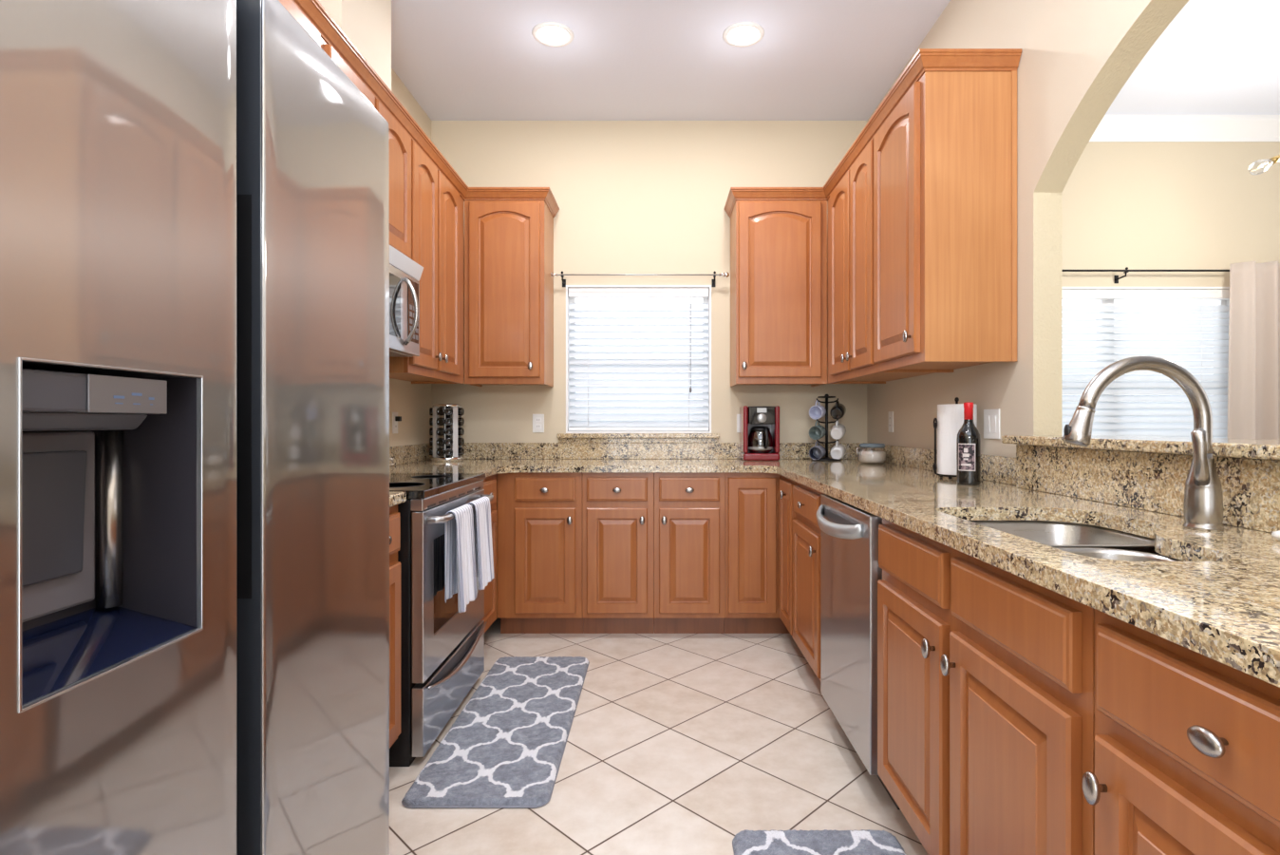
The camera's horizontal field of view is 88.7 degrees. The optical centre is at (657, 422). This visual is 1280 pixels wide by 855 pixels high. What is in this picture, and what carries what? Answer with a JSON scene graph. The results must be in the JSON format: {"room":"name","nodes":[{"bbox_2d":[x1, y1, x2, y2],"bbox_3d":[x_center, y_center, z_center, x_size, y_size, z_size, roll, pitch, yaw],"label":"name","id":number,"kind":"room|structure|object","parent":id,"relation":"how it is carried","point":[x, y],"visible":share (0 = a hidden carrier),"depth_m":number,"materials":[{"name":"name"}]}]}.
{"room":"kitchen","nodes":[
{"label":"kitchen","id":0,"kind":"room"},
{"bbox_2d":[318,0,391,90],"bbox_3d":[-1.280,-1.599,2.600,0.260,0.558,0.440,0,0,0],"label":"wall","id":1,"kind":"structure","parent":0,"point":[367,24],"depth_m":2.61,"materials":[{"name":"beige paint"}]},
{"bbox_2d":[389,67,431,446],"bbox_3d":[-1.485,-0.369,0.810,0.150,3.018,6.820,0,0,0],"label":"wall","id":2,"kind":"structure","parent":0,"point":[412,402],"depth_m":3.71,"materials":[{"name":"beige paint"}]},
{"bbox_2d":[278,0,320,46],"bbox_3d":[-1.233,-0.747,1.792,0.348,1.050,0.703,0,0,0],"label":"upper cabinet","id":3,"kind":"object","parent":2,"relation":"attached to","point":[290,6],"visible":0.05,"depth_m":2.00,"materials":[{"name":"brown wood"}]},
{"bbox_2d":[320,37,411,258],"bbox_3d":[-1.233,-0.982,2.524,0.348,0.580,0.758,0,0,0],"label":"upper cabinet","id":4,"kind":"object","parent":2,"relation":"attached to","point":[399,140],"visible":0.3,"depth_m":2.73,"materials":[{"name":"brown wood"}]},
{"bbox_2d":[389,244,423,357],"bbox_3d":[-1.200,-0.491,2.527,0.411,0.398,0.745,0,0,0],"label":"microwave oven","id":5,"kind":"object","parent":4,"relation":"attached to","point":[404,273],"visible":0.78,"depth_m":2.71,"materials":[{"name":"silver metal"}]},
{"bbox_2d":[392,412,401,432],"bbox_3d":[-1.393,0.000,3.500,0.034,0.115,0.070,0,0,0],"label":"wall outlet","id":6,"kind":"object","parent":2,"relation":"attached to","point":[395,418],"visible":1,"depth_m":3.49,"materials":[{"name":"white plastic"}]},
{"bbox_2d":[389,442,432,466],"bbox_3d":[-1.399,0.175,3.487,0.019,0.100,1.122,0,0,0],"label":"backsplash","id":7,"kind":"structure","parent":2,"relation":"attached to","point":[409,453],"depth_m":3.65,"materials":[{"name":"stone"}]},
{"bbox_2d":[389,140,463,383],"bbox_3d":[-1.233,-0.747,3.322,0.348,1.050,0.834,0,0,0],"label":"upper cabinet","id":8,"kind":"object","parent":2,"relation":"attached to","point":[437,207],"visible":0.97,"depth_m":3.22,"materials":[{"name":"brown wood"}]},
{"bbox_2d":[389,617,928,854],"bbox_3d":[1.970,1.165,0.810,7.060,0.050,6.820,0,0,0],"label":"floor","id":9,"kind":"structure","parent":0,"point":[677,743],"depth_m":2.18,"materials":[{"name":"tile"}]},
{"bbox_2d":[0,0,389,854],"bbox_3d":[-0.974,0.247,0.919,0.802,1.785,0.979,0,0,0],"label":"refrigerator","id":10,"kind":"object","parent":9,"relation":"on","point":[195,194],"visible":1,"depth_m":0.82,"materials":[{"name":"grey metal"}]},
{"bbox_2d":[389,504,400,748],"bbox_3d":[-1.105,0.701,1.799,0.604,0.878,0.698,0,0,0],"label":"base cabinet","id":11,"kind":"object","parent":9,"relation":"on","point":[394,515],"visible":0.12,"depth_m":2.07,"materials":[{"name":"brown wood"}]},
{"bbox_2d":[389,490,406,507],"bbox_3d":[-1.117,0.243,1.800,0.582,0.036,0.700,0,0,0],"label":"countertop","id":12,"kind":"structure","parent":11,"relation":"on","point":[395,497],"depth_m":2.08,"materials":[{"name":"beige stone"}]},
{"bbox_2d":[389,472,493,766],"bbox_3d":[-1.060,0.682,2.539,0.692,0.917,0.762,0,0,0],"label":"range oven","id":13,"kind":"object","parent":9,"relation":"on","point":[442,647],"visible":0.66,"depth_m":2.25,"materials":[{"name":"silver metal"}]},
{"bbox_2d":[389,472,485,498],"bbox_3d":[-1.089,0.238,2.539,0.635,0.028,0.762,0,0,0],"label":"cooktop","id":14,"kind":"object","parent":13,"relation":"in","point":[416,485],"depth_m":2.51,"materials":[{"name":"black glass"}]},
{"bbox_2d":[444,504,477,612],"bbox_3d":[-0.716,0.489,2.391,0.075,0.359,0.234,0,0,0],"label":"dish towel","id":15,"kind":"object","parent":13,"relation":"hanging from","point":[460,559],"visible":0.97,"depth_m":2.36,"materials":[{"name":"white fabric"}]},
{"bbox_2d":[467,496,493,589],"bbox_3d":[-0.716,0.484,2.644,0.075,0.349,0.245,0,0,0],"label":"dish towel","id":16,"kind":"object","parent":13,"relation":"hanging from","point":[481,513],"visible":0.82,"depth_m":2.63,"materials":[{"name":"white fabric"}]},
{"bbox_2d":[480,473,497,632],"bbox_3d":[-1.105,0.701,3.198,0.604,0.878,0.540,0,0,0],"label":"base cabinet","id":17,"kind":"object","parent":9,"relation":"on","point":[490,481],"visible":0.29,"depth_m":3.32,"materials":[{"name":"brown wood"}]},
{"bbox_2d":[401,656,589,808],"bbox_3d":[-0.548,1.128,2.538,0.446,0.022,1.211,0,0,0],"label":"kitchen rug","id":18,"kind":"object","parent":9,"relation":"on","point":[505,748],"visible":1,"depth_m":2.29,"materials":[{"name":"grey fabric"}]},
{"bbox_2d":[497,471,583,633],"bbox_3d":[-0.628,0.701,3.743,0.449,0.878,0.648,0,0,0],"label":"base cabinet","id":19,"kind":"object","parent":9,"relation":"on","point":[539,514],"visible":0.93,"depth_m":3.45,"materials":[{"name":"brown wood"}]},
{"bbox_2d":[582,471,654,633],"bbox_3d":[-0.213,0.701,3.743,0.379,0.878,0.648,0,0,0],"label":"base cabinet","id":20,"kind":"object","parent":9,"relation":"on","point":[618,507],"visible":0.97,"depth_m":3.45,"materials":[{"name":"brown wood"}]},
{"bbox_2d":[654,471,725,633],"bbox_3d":[0.167,0.701,3.743,0.379,0.878,0.648,0,0,0],"label":"base cabinet","id":21,"kind":"object","parent":9,"relation":"on","point":[689,507],"visible":0.98,"depth_m":3.45,"materials":[{"name":"brown wood"}]},
{"bbox_2d":[723,471,796,636],"bbox_3d":[0.828,0.701,3.574,0.940,0.878,0.987,0,0,0],"label":"base cabinet","id":22,"kind":"object","parent":9,"relation":"on","point":[760,514],"visible":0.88,"depth_m":3.45,"materials":[{"name":"brown wood"}]},
{"bbox_2d":[389,458,1279,687],"bbox_3d":[-0.054,0.243,1.869,2.708,0.036,4.398,0,0,0],"label":"countertop","id":23,"kind":"structure","parent":22,"relation":"on","point":[1220,603],"depth_m":1.27,"materials":[{"name":"beige stone"}]},
{"bbox_2d":[430,403,463,461],"bbox_3d":[-1.245,0.058,3.860,0.190,0.334,0.190,0,0,0],"label":"spice carousel","id":24,"kind":"object","parent":23,"relation":"on","point":[454,457],"visible":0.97,"depth_m":3.80,"materials":[{"name":"silver metal"}]},
{"bbox_2d":[429,447,437,455],"bbox_3d":[-1.305,0.169,3.845,0.071,0.047,0.047,0,0,-14],"label":"spice jar","id":25,"kind":"object","parent":24,"relation":"on","point":[430,448],"visible":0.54,"depth_m":3.82,"materials":[{"name":"black glass"}]},
{"bbox_2d":[429,427,437,435],"bbox_3d":[-1.305,0.052,3.845,0.071,0.047,0.047,0,0,-14],"label":"spice jar","id":26,"kind":"object","parent":24,"relation":"in","point":[430,428],"visible":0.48,"depth_m":3.82,"materials":[{"name":"black glass"}]},
{"bbox_2d":[429,407,437,415],"bbox_3d":[-1.305,-0.065,3.845,0.071,0.047,0.047,0,0,-14],"label":"spice jar","id":27,"kind":"object","parent":24,"relation":"in","point":[430,408],"visible":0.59,"depth_m":3.82,"materials":[{"name":"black glass"}]},
{"bbox_2d":[429,437,438,445],"bbox_3d":[-1.305,0.111,3.845,0.071,0.047,0.047,0,0,-14],"label":"spice jar","id":28,"kind":"object","parent":24,"relation":"in","point":[430,439],"visible":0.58,"depth_m":3.82,"materials":[{"name":"black glass"}]},
{"bbox_2d":[429,417,438,425],"bbox_3d":[-1.305,-0.006,3.845,0.071,0.047,0.047,0,0,-14],"label":"spice jar","id":29,"kind":"object","parent":24,"relation":"in","point":[430,419],"visible":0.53,"depth_m":3.82,"materials":[{"name":"black glass"}]},
{"bbox_2d":[436,448,444,455],"bbox_3d":[-1.250,0.169,3.799,0.047,0.047,0.071,0,0,5],"label":"spice jar","id":30,"kind":"object","parent":24,"relation":"on","point":[440,451],"visible":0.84,"depth_m":3.77,"materials":[{"name":"black glass"}]},
{"bbox_2d":[436,427,444,435],"bbox_3d":[-1.250,0.052,3.799,0.047,0.047,0.071,0,0,5],"label":"spice jar","id":31,"kind":"object","parent":24,"relation":"in","point":[441,430],"visible":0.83,"depth_m":3.77,"materials":[{"name":"black glass"}]},
{"bbox_2d":[436,437,446,445],"bbox_3d":[-1.250,0.111,3.799,0.047,0.047,0.071,0,0,5],"label":"spice jar","id":32,"kind":"object","parent":24,"relation":"in","point":[441,441],"visible":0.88,"depth_m":3.77,"materials":[{"name":"black glass"}]},
{"bbox_2d":[436,417,446,425],"bbox_3d":[-1.250,-0.006,3.799,0.047,0.047,0.071,0,0,5],"label":"spice jar","id":33,"kind":"object","parent":24,"relation":"in","point":[440,421],"visible":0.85,"depth_m":3.77,"materials":[{"name":"black glass"}]},
{"bbox_2d":[436,407,446,414],"bbox_3d":[-1.250,-0.065,3.799,0.047,0.047,0.071,0,0,5],"label":"spice jar","id":34,"kind":"object","parent":24,"relation":"in","point":[441,410],"visible":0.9,"depth_m":3.77,"materials":[{"name":"black glass"}]},
{"bbox_2d":[444,447,452,455],"bbox_3d":[-1.220,0.169,3.804,0.047,0.047,0.071,0,0,-24],"label":"spice jar","id":35,"kind":"object","parent":24,"relation":"on","point":[448,451],"visible":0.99,"depth_m":3.77,"materials":[{"name":"black glass"}]},
{"bbox_2d":[444,437,452,445],"bbox_3d":[-1.220,0.111,3.804,0.047,0.047,0.071,0,0,-24],"label":"spice jar","id":36,"kind":"object","parent":24,"relation":"in","point":[448,441],"visible":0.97,"depth_m":3.77,"materials":[{"name":"black glass"}]},
{"bbox_2d":[444,427,452,435],"bbox_3d":[-1.220,0.052,3.804,0.047,0.047,0.071,0,0,-24],"label":"spice jar","id":37,"kind":"object","parent":24,"relation":"in","point":[448,431],"visible":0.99,"depth_m":3.77,"materials":[{"name":"black glass"}]},
{"bbox_2d":[444,417,452,425],"bbox_3d":[-1.220,-0.006,3.804,0.047,0.047,0.071,0,0,-24],"label":"spice jar","id":38,"kind":"object","parent":24,"relation":"in","point":[448,421],"visible":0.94,"depth_m":3.77,"materials":[{"name":"black glass"}]},
{"bbox_2d":[444,407,452,414],"bbox_3d":[-1.220,-0.065,3.804,0.047,0.047,0.071,0,0,-24],"label":"spice jar","id":39,"kind":"object","parent":24,"relation":"in","point":[448,410],"visible":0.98,"depth_m":3.77,"materials":[{"name":"black glass"}]},
{"bbox_2d":[451,447,464,454],"bbox_3d":[-1.184,0.169,3.851,0.071,0.047,0.047,0,0,8],"label":"spice jar","id":40,"kind":"object","parent":24,"relation":"on","point":[461,450],"visible":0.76,"depth_m":3.83,"materials":[{"name":"black glass"}]},
{"bbox_2d":[451,437,464,445],"bbox_3d":[-1.184,0.111,3.851,0.071,0.047,0.047,0,0,8],"label":"spice jar","id":41,"kind":"object","parent":24,"relation":"in","point":[461,441],"visible":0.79,"depth_m":3.83,"materials":[{"name":"black glass"}]},
{"bbox_2d":[451,417,464,425],"bbox_3d":[-1.184,-0.006,3.851,0.071,0.047,0.047,0,0,8],"label":"spice jar","id":42,"kind":"object","parent":24,"relation":"in","point":[461,421],"visible":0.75,"depth_m":3.83,"materials":[{"name":"black glass"}]},
{"bbox_2d":[451,407,464,415],"bbox_3d":[-1.184,-0.065,3.851,0.071,0.047,0.047,0,0,8],"label":"spice jar","id":43,"kind":"object","parent":24,"relation":"in","point":[461,411],"visible":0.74,"depth_m":3.84,"materials":[{"name":"black glass"}]},
{"bbox_2d":[457,427,464,435],"bbox_3d":[-1.184,0.052,3.851,0.071,0.047,0.047,0,0,8],"label":"spice jar","id":44,"kind":"object","parent":24,"relation":"in","point":[461,431],"visible":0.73,"depth_m":3.84,"materials":[{"name":"black glass"}]},
{"bbox_2d":[739,405,779,460],"bbox_3d":[0.612,0.062,3.937,0.216,0.325,0.227,0,0,0],"label":"coffee maker","id":45,"kind":"object","parent":23,"relation":"on","point":[759,425],"visible":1,"depth_m":3.86,"materials":[{"name":"red plastic"}]},
{"bbox_2d":[811,394,841,461],"bbox_3d":[1.005,0.026,3.900,0.170,0.397,0.170,0,0,0],"label":"mug tree","id":46,"kind":"object","parent":23,"relation":"on","point":[826,458],"visible":0.99,"depth_m":3.89,"materials":[{"name":"black metal"}]},
{"bbox_2d":[809,420,826,439],"bbox_3d":[0.951,0.044,3.892,0.083,0.116,0.096,0,0,34],"label":"mug","id":47,"kind":"object","parent":46,"relation":"hanging from","point":[816,432],"visible":1,"depth_m":3.90,"materials":[{"name":"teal ceramic"}]},
{"bbox_2d":[809,440,826,459],"bbox_3d":[0.951,0.164,3.892,0.083,0.116,0.096,0,0,34],"label":"mug","id":48,"kind":"object","parent":46,"relation":"hanging from","point":[817,452],"visible":1,"depth_m":3.89,"materials":[{"name":"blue ceramic"}]},
{"bbox_2d":[809,399,826,419],"bbox_3d":[0.951,-0.076,3.892,0.083,0.116,0.096,0,0,34],"label":"mug","id":49,"kind":"object","parent":46,"relation":"hanging from","point":[817,411],"visible":1,"depth_m":3.89,"materials":[{"name":"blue ceramic"}]},
{"bbox_2d":[829,420,846,439],"bbox_3d":[1.071,0.043,3.900,0.082,0.116,0.104,0,0,26],"label":"mug","id":50,"kind":"object","parent":46,"relation":"hanging from","point":[837,431],"visible":1,"depth_m":3.87,"materials":[{"name":"white ceramic"}]},
{"bbox_2d":[829,440,846,459],"bbox_3d":[1.071,0.163,3.900,0.082,0.116,0.104,0,0,26],"label":"mug","id":51,"kind":"object","parent":46,"relation":"hanging from","point":[837,451],"visible":0.99,"depth_m":3.87,"materials":[{"name":"white ceramic"}]},
{"bbox_2d":[829,399,846,419],"bbox_3d":[1.071,-0.077,3.900,0.082,0.116,0.104,0,0,26],"label":"mug","id":52,"kind":"object","parent":46,"relation":"hanging from","point":[837,410],"visible":1,"depth_m":3.87,"materials":[{"name":"black ceramic"}]},
{"bbox_2d":[856,442,886,464],"bbox_3d":[1.178,0.169,3.600,0.152,0.113,0.152,0,0,-45],"label":"storage jar","id":53,"kind":"object","parent":23,"relation":"on","point":[875,457],"visible":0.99,"depth_m":3.55,"materials":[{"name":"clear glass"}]},
{"bbox_2d":[932,396,959,479],"bbox_3d":[1.205,0.061,2.640,0.140,0.327,0.141,0,0,-38],"label":"paper towel holder","id":54,"kind":"object","parent":23,"relation":"on","point":[956,399],"visible":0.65,"depth_m":2.65,"materials":[{"name":"black metal"}]},
{"bbox_2d":[937,403,977,474],"bbox_3d":[1.205,0.067,2.640,0.145,0.280,0.145,0,0,0],"label":"paper towel roll","id":55,"kind":"object","parent":54,"relation":"on","point":[950,416],"visible":0.7,"depth_m":2.59,"materials":[{"name":"white paper"}]},
{"bbox_2d":[956,401,980,485],"bbox_3d":[1.132,0.075,2.385,0.080,0.300,0.081,0,0,0],"label":"wine bottle","id":56,"kind":"object","parent":23,"relation":"on","point":[969,437],"visible":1,"depth_m":2.36,"materials":[{"name":"black glass"}]},
{"bbox_2d":[958,444,974,470],"bbox_3d":[1.110,0.124,2.357,0.054,0.091,0.010,0,0,38],"label":"label","id":57,"kind":"object","parent":56,"relation":"attached to","point":[966,452],"depth_m":2.35,"materials":[{"name":"paper"}]},
{"bbox_2d":[969,520,1183,561],"bbox_3d":[0.915,0.378,1.405,0.449,0.227,0.723,0,0,0],"label":"sink","id":58,"kind":"object","parent":23,"relation":"in","point":[1079,538],"visible":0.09,"depth_m":1.66,"materials":[{"name":"silver metal"}]},
{"bbox_2d":[1062,355,1223,530],"bbox_3d":[1.028,0.041,1.386,0.329,0.367,0.076,0,0,0],"label":"tap","id":59,"kind":"object","parent":23,"relation":"on","point":[1203,497],"visible":1,"depth_m":1.38,"materials":[{"name":"grey metal"}]},
{"bbox_2d":[1271,529,1279,540],"bbox_3d":[1.190,0.206,1.116,0.040,0.038,0.260,0,0,-4],"label":"dish brush","id":60,"kind":"object","parent":23,"relation":"on","point":[1276,534],"visible":1,"depth_m":1.23,"materials":[{"name":"white plastic"}]},
{"bbox_2d":[792,481,824,679],"bbox_3d":[0.949,0.701,2.797,0.700,0.878,0.555,0,0,0],"label":"base cabinet","id":61,"kind":"object","parent":9,"relation":"on","point":[806,500],"visible":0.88,"depth_m":2.77,"materials":[{"name":"brown wood"}]},
{"bbox_2d":[732,828,905,854],"bbox_3d":[0.426,1.128,1.179,0.453,0.022,1.264,0,0,0],"label":"kitchen rug","id":62,"kind":"object","parent":9,"relation":"on","point":[746,841],"visible":1,"depth_m":1.74,"materials":[{"name":"grey fabric"}]},
{"bbox_2d":[816,493,900,809],"bbox_3d":[0.901,0.704,2.207,0.682,0.872,0.594,0,0,0],"label":"dishwasher","id":63,"kind":"object","parent":9,"relation":"on","point":[851,572],"visible":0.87,"depth_m":2.11,"materials":[{"name":"silver metal"}]},
{"bbox_2d":[877,518,1166,854],"bbox_3d":[0.949,0.701,1.439,0.700,0.878,0.922,0,0,0],"label":"base cabinet","id":64,"kind":"object","parent":9,"relation":"on","point":[986,671],"visible":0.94,"depth_m":1.28,"materials":[{"name":"brown wood"}]},
{"bbox_2d":[1081,608,1279,854],"bbox_3d":[0.949,0.701,0.725,0.700,0.878,0.500,0,0,0],"label":"base cabinet","id":65,"kind":"object","parent":9,"relation":"on","point":[1187,741],"visible":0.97,"depth_m":0.80,"materials":[{"name":"brown wood"}]},
{"bbox_2d":[391,0,1279,120],"bbox_3d":[1.970,-1.903,0.810,7.060,0.050,6.820,0,0,0],"label":"ceiling","id":66,"kind":"structure","parent":0,"point":[460,60],"depth_m":3.39,"materials":[{"name":"white paint"}]},
{"bbox_2d":[531,21,574,47],"bbox_3d":[-0.507,-1.874,3.164,0.201,0.008,0.201,0,0,0],"label":"recessed light","id":67,"kind":"object","parent":66,"relation":"in","point":[555,34],"visible":1,"depth_m":3.15,"materials":[{"name":"white paint"}]},
{"bbox_2d":[722,21,764,47],"bbox_3d":[0.413,-1.874,3.164,0.201,0.008,0.201,0,0,0],"label":"recessed light","id":68,"kind":"object","parent":66,"relation":"in","point":[741,34],"visible":1,"depth_m":3.16,"materials":[{"name":"white paint"}]},
{"bbox_2d":[1248,153,1279,175],"bbox_3d":[2.929,-1.488,2.900,0.606,0.779,0.690,0,0,0],"label":"chandelier","id":69,"kind":"object","parent":66,"relation":"hanging from","point":[1276,159],"visible":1,"depth_m":2.89,"materials":[{"name":"gold metal"}]},
{"bbox_2d":[431,120,1279,510],"bbox_3d":[2.045,-0.369,4.145,6.910,3.018,0.150,0,0,0],"label":"wall","id":70,"kind":"structure","parent":0,"point":[631,197],"depth_m":4.07,"materials":[{"name":"beige paint"}]},
{"bbox_2d":[464,200,553,386],"bbox_3d":[-0.879,-0.747,3.878,0.458,1.050,0.378,0,0,0],"label":"upper cabinet","id":71,"kind":"object","parent":70,"relation":"attached to","point":[509,244],"visible":1,"depth_m":3.72,"materials":[{"name":"brown wood"}]},
{"bbox_2d":[291,0,559,217],"bbox_3d":[-0.872,-1.303,2.753,0.516,0.062,2.627,0,0,0],"label":"crown molding","id":72,"kind":"structure","parent":71,"relation":"attached to","point":[313,10],"depth_m":2.76,"materials":[{"name":"brown wood"}]},
{"bbox_2d":[532,414,544,432],"bbox_3d":[-0.744,0.003,4.066,0.070,0.115,0.008,0,0,0],"label":"wall outlet","id":73,"kind":"object","parent":70,"relation":"attached to","point":[537,419],"visible":1,"depth_m":4.06,"materials":[{"name":"white plastic"}]},
{"bbox_2d":[556,432,719,437],"bbox_3d":[-0.121,0.080,4.046,1.004,0.028,0.043,0,0,0],"label":"window stool","id":74,"kind":"structure","parent":70,"relation":"attached to","point":[558,435],"depth_m":4.03,"materials":[{"name":"stone"}]},
{"bbox_2d":[565,284,711,432],"bbox_3d":[-0.121,-0.395,4.141,0.904,0.920,0.149,0,0,0],"label":"window","id":75,"kind":"structure","parent":70,"relation":"in","point":[569,300],"depth_m":4.07,"materials":[{"name":"white paint"}]},
{"bbox_2d":[568,287,708,430],"bbox_3d":[-0.121,-0.396,4.096,0.872,0.890,0.077,0,0,0],"label":"window blind","id":76,"kind":"object","parent":75,"relation":"attached to","point":[588,388],"visible":1,"depth_m":4.10,"materials":[{"name":"white paint"}]},
{"bbox_2d":[558,437,718,442],"bbox_3d":[-0.121,0.110,4.059,0.994,0.030,0.019,0,0,0],"label":"backsplash","id":77,"kind":"structure","parent":70,"relation":"attached to","point":[560,440],"depth_m":4.05,"materials":[{"name":"stone"}]},
{"bbox_2d":[550,271,729,286],"bbox_3d":[-0.120,-0.883,4.024,1.108,0.079,0.091,0,0,0],"label":"curtain rod","id":78,"kind":"object","parent":70,"relation":"attached to","point":[725,274],"visible":0.93,"depth_m":3.99,"materials":[{"name":"silver metal"}]},
{"bbox_2d":[438,442,865,458],"bbox_3d":[-0.054,0.175,4.059,2.708,0.100,0.019,0,0,0],"label":"backsplash","id":79,"kind":"structure","parent":70,"relation":"attached to","point":[472,450],"depth_m":4.05,"materials":[{"name":"stone"}]},
{"bbox_2d":[736,414,739,432],"bbox_3d":[0.525,0.003,4.066,0.070,0.115,0.008,0,0,0],"label":"wall outlet","id":80,"kind":"object","parent":70,"relation":"attached to","point":[738,415],"visible":0.11,"depth_m":4.06,"materials":[{"name":"white plastic"}]},
{"bbox_2d":[730,200,827,386],"bbox_3d":[0.707,-0.747,3.878,0.519,1.050,0.378,0,0,0],"label":"upper cabinet","id":81,"kind":"object","parent":70,"relation":"attached to","point":[779,248],"visible":1,"depth_m":3.72,"materials":[{"name":"brown wood"}]},
{"bbox_2d":[724,48,1021,217],"bbox_3d":[0.896,-1.303,3.216,0.559,0.062,1.936,0,0,-21],"label":"crown molding","id":82,"kind":"structure","parent":81,"relation":"attached to","point":[924,60],"depth_m":2.60,"materials":[{"name":"brown wood"}]},
{"bbox_2d":[1062,286,1229,367],"bbox_3d":[2.835,-0.253,4.141,1.570,1.185,0.149,0,0,0],"label":"window","id":83,"kind":"structure","parent":70,"relation":"in","point":[1098,302],"depth_m":4.08,"materials":[{"name":"white paint"}]},
{"bbox_2d":[1062,289,1229,437],"bbox_3d":[2.835,-0.254,4.096,1.538,1.155,0.077,0,0,0],"label":"window blind","id":84,"kind":"object","parent":83,"relation":"attached to","point":[1137,403],"visible":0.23,"depth_m":4.10,"materials":[{"name":"white paint"}]},
{"bbox_2d":[1062,266,1229,282],"bbox_3d":[3.150,-0.906,4.019,2.518,0.079,0.101,0,0,0],"label":"curtain rod","id":85,"kind":"object","parent":70,"relation":"attached to","point":[1126,270],"visible":0.54,"depth_m":3.98,"materials":[{"name":"black metal"}]},
{"bbox_2d":[1227,261,1279,439],"bbox_3d":[3.835,0.087,3.938,0.762,2.105,0.111,0,0,0],"label":"window curtain","id":86,"kind":"object","parent":85,"relation":"hanging from","point":[1253,383],"visible":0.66,"depth_m":3.94,"materials":[{"name":"fabric"}]},
{"bbox_2d":[1088,114,1279,142],"bbox_3d":[3.451,-1.812,4.030,4.098,0.133,0.080,0,0,0],"label":"trim","id":87,"kind":"structure","parent":70,"relation":"attached to","point":[1112,128],"depth_m":4.03,"materials":[{"name":"white paint"}]},
{"bbox_2d":[866,0,1188,456],"bbox_3d":[1.352,-0.369,0.735,0.100,3.018,6.670,0,0,0],"label":"wall","id":88,"kind":"structure","parent":0,"point":[1077,56],"depth_m":2.27,"materials":[{"name":"beige paint"}]},
{"bbox_2d":[827,139,934,383],"bbox_3d":[1.108,-0.747,3.315,0.382,1.050,0.850,0,0,0],"label":"upper cabinet","id":89,"kind":"object","parent":88,"relation":"attached to","point":[850,205],"visible":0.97,"depth_m":3.22,"materials":[{"name":"brown wood"}]},
{"bbox_2d":[888,411,893,432],"bbox_3d":[1.298,-0.005,3.647,0.008,0.115,0.070,0,0,0],"label":"wall outlet","id":90,"kind":"object","parent":88,"relation":"attached to","point":[891,413],"visible":1,"depth_m":3.63,"materials":[{"name":"white plastic"}]},
{"bbox_2d":[865,442,1016,485],"bbox_3d":[1.290,0.175,3.167,0.019,0.100,1.761,0,0,0],"label":"backsplash","id":91,"kind":"structure","parent":88,"relation":"attached to","point":[997,468],"depth_m":3.05,"materials":[{"name":"stone"}]},
{"bbox_2d":[873,70,1016,372],"bbox_3d":[1.108,-0.747,2.627,0.382,1.050,0.524,0,0,0],"label":"upper cabinet","id":92,"kind":"object","parent":88,"relation":"attached to","point":[945,158],"visible":1,"depth_m":2.37,"materials":[{"name":"brown wood"}]},
{"bbox_2d":[983,408,999,438],"bbox_3d":[1.296,0.005,2.545,0.011,0.115,0.118,0,0,0],"label":"light switch","id":93,"kind":"object","parent":88,"relation":"attached to","point":[991,417],"visible":1,"depth_m":2.54,"materials":[{"name":"white plastic"}]},
{"bbox_2d":[1001,434,1279,459],"bbox_3d":[1.406,0.059,1.335,0.389,0.030,1.950,0,0,0],"label":"bar ledge","id":94,"kind":"object","parent":88,"relation":"attached to","point":[1251,448],"visible":0.96,"depth_m":1.63,"materials":[{"name":"stone"}]},
{"bbox_2d":[1016,444,1279,532],"bbox_3d":[1.275,0.150,0.978,0.050,0.148,2.615,0,0,0],"label":"backsplash","id":95,"kind":"structure","parent":88,"relation":"attached to","point":[1153,481],"depth_m":1.68,"materials":[{"name":"stone"}]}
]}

